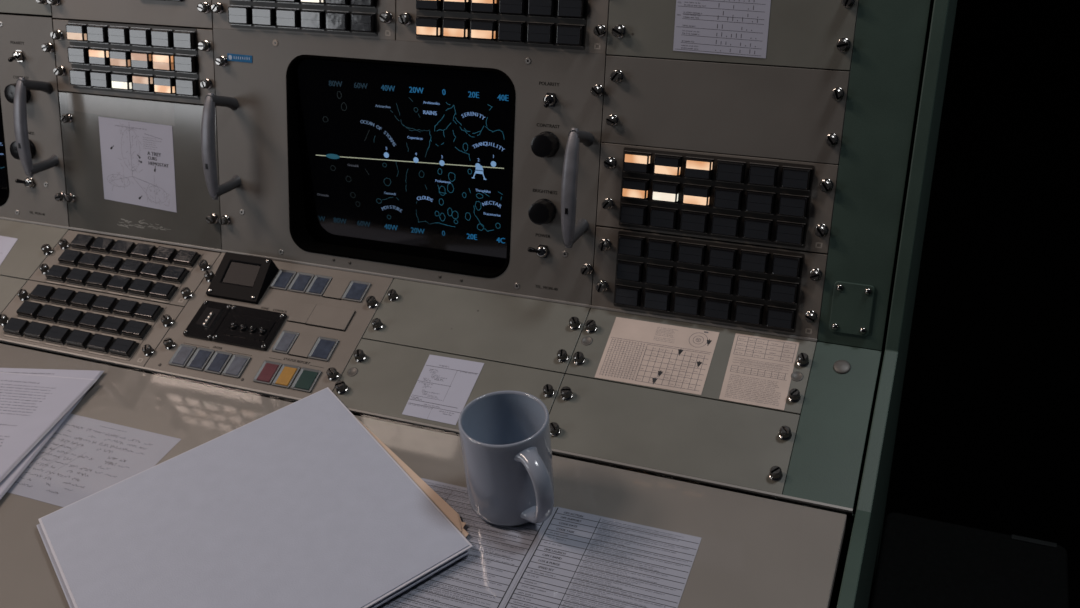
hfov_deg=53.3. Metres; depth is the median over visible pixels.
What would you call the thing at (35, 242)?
blank panel
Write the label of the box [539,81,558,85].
print
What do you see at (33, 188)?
module
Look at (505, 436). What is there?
mug
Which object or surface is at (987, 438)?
floor
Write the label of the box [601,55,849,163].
blank panel
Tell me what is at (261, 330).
switch
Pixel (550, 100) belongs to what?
toggle switch
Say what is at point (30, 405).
paper report
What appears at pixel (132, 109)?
tape strip
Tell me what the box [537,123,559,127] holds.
print
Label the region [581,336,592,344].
plug
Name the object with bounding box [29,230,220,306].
module
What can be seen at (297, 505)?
folder
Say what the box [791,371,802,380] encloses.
plug
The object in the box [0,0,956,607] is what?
frame
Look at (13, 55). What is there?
toggle switch
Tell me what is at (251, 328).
switch
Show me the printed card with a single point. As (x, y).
(759, 370)
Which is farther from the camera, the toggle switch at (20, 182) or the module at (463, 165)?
the toggle switch at (20, 182)
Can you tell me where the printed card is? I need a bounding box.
[719,333,798,409]
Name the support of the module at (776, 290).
attached to the frame
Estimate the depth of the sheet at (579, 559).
0.93 m
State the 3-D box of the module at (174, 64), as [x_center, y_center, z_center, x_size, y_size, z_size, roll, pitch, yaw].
[-0.496,-0.294,1.309,0.240,0.085,0.034,9,34,20]
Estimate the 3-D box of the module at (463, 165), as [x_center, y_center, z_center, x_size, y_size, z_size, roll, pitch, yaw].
[-0.166,-0.155,1.204,0.482,0.256,0.103,9,34,20]
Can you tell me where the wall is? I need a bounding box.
[941,0,1079,125]
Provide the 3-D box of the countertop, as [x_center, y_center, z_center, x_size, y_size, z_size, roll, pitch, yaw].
[-0.585,0.187,1.084,1.682,0.018,0.428,9,34,20]
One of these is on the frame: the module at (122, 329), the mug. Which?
the module at (122, 329)
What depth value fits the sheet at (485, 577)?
0.93 m
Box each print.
[533,189,556,193]
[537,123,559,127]
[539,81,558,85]
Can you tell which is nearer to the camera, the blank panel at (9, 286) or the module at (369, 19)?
the module at (369, 19)
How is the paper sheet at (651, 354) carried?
on the blank panel at (585, 360)
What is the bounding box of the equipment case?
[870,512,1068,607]
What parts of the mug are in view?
handle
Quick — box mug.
[458,390,553,525]
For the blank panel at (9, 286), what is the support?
on the frame
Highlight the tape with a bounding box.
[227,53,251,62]
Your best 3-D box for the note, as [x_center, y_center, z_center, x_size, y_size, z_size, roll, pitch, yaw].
[-0.503,-0.100,1.365,0.085,0.014,0.001,9,17,20]
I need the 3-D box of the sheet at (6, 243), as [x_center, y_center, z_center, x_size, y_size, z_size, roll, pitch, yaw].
[-0.745,-0.076,1.422,0.121,0.015,0.046,9,34,20]
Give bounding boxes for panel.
[0,0,51,15]
[0,219,68,279]
[0,275,27,313]
[47,0,212,27]
[59,92,221,249]
[144,252,393,398]
[333,339,564,429]
[362,278,590,374]
[549,374,799,493]
[566,308,815,414]
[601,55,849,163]
[607,0,858,69]
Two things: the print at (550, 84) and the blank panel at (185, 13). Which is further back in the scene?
the blank panel at (185, 13)
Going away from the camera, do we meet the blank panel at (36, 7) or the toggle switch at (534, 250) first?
the toggle switch at (534, 250)
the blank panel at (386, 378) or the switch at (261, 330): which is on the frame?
the blank panel at (386, 378)
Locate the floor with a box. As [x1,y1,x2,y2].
[815,115,1079,607]
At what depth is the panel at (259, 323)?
1.23 m
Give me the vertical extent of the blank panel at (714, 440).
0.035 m
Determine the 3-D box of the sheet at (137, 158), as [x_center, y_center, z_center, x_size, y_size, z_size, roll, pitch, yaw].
[-0.503,-0.174,1.345,0.114,0.105,0.031,9,34,20]
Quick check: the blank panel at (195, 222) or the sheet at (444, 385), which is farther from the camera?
the blank panel at (195, 222)
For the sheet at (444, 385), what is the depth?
1.13 m
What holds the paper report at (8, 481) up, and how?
on the desk
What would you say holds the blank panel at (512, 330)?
on the frame
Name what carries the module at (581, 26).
attached to the frame
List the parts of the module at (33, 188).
screen glass, control knob, control knob, grab handle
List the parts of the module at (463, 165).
grab handle, screen glass, control knob, control knob, grab handle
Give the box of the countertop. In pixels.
[0,343,846,607]
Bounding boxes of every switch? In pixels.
[8,50,24,61]
[15,177,35,187]
[229,322,237,329]
[239,324,246,330]
[248,325,256,332]
[258,327,265,334]
[528,244,549,257]
[543,93,557,107]
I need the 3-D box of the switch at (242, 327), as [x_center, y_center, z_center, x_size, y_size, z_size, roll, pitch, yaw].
[-0.340,0.026,1.229,0.009,0.006,0.009,9,52,20]
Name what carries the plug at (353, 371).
attached to the blank panel at (386, 378)
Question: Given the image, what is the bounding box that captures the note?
[117,219,170,230]
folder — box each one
[37,387,472,607]
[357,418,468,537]
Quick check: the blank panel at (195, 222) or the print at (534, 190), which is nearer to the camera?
the print at (534, 190)
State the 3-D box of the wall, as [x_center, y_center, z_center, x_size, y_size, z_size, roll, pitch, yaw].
[0.437,-2.980,2.393,12.000,5.297,0.050,9,34,20]
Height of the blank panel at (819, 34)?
0.085 m
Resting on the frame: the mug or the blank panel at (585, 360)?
the blank panel at (585, 360)
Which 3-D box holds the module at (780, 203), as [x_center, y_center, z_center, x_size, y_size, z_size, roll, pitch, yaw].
[0.173,-0.108,1.088,0.240,0.085,0.035,9,34,20]
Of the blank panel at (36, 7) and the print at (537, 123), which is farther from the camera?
the blank panel at (36, 7)
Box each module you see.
[0,14,69,226]
[0,280,183,366]
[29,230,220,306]
[50,19,215,103]
[201,28,606,304]
[211,0,395,39]
[396,0,609,53]
[592,226,827,338]
[596,142,838,252]
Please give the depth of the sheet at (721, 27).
1.04 m
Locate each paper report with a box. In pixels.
[0,368,103,499]
[0,372,96,481]
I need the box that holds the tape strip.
[67,93,174,125]
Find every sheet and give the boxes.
[0,236,17,264]
[7,414,180,506]
[98,117,176,212]
[377,478,555,607]
[402,355,483,424]
[503,507,701,607]
[595,317,719,394]
[673,0,770,57]
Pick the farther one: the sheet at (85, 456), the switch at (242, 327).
the switch at (242, 327)
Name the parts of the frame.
plate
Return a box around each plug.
[347,367,357,375]
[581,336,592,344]
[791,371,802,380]
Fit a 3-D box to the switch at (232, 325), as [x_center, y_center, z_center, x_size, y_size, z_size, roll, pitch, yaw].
[-0.352,0.024,1.234,0.009,0.006,0.009,9,52,20]

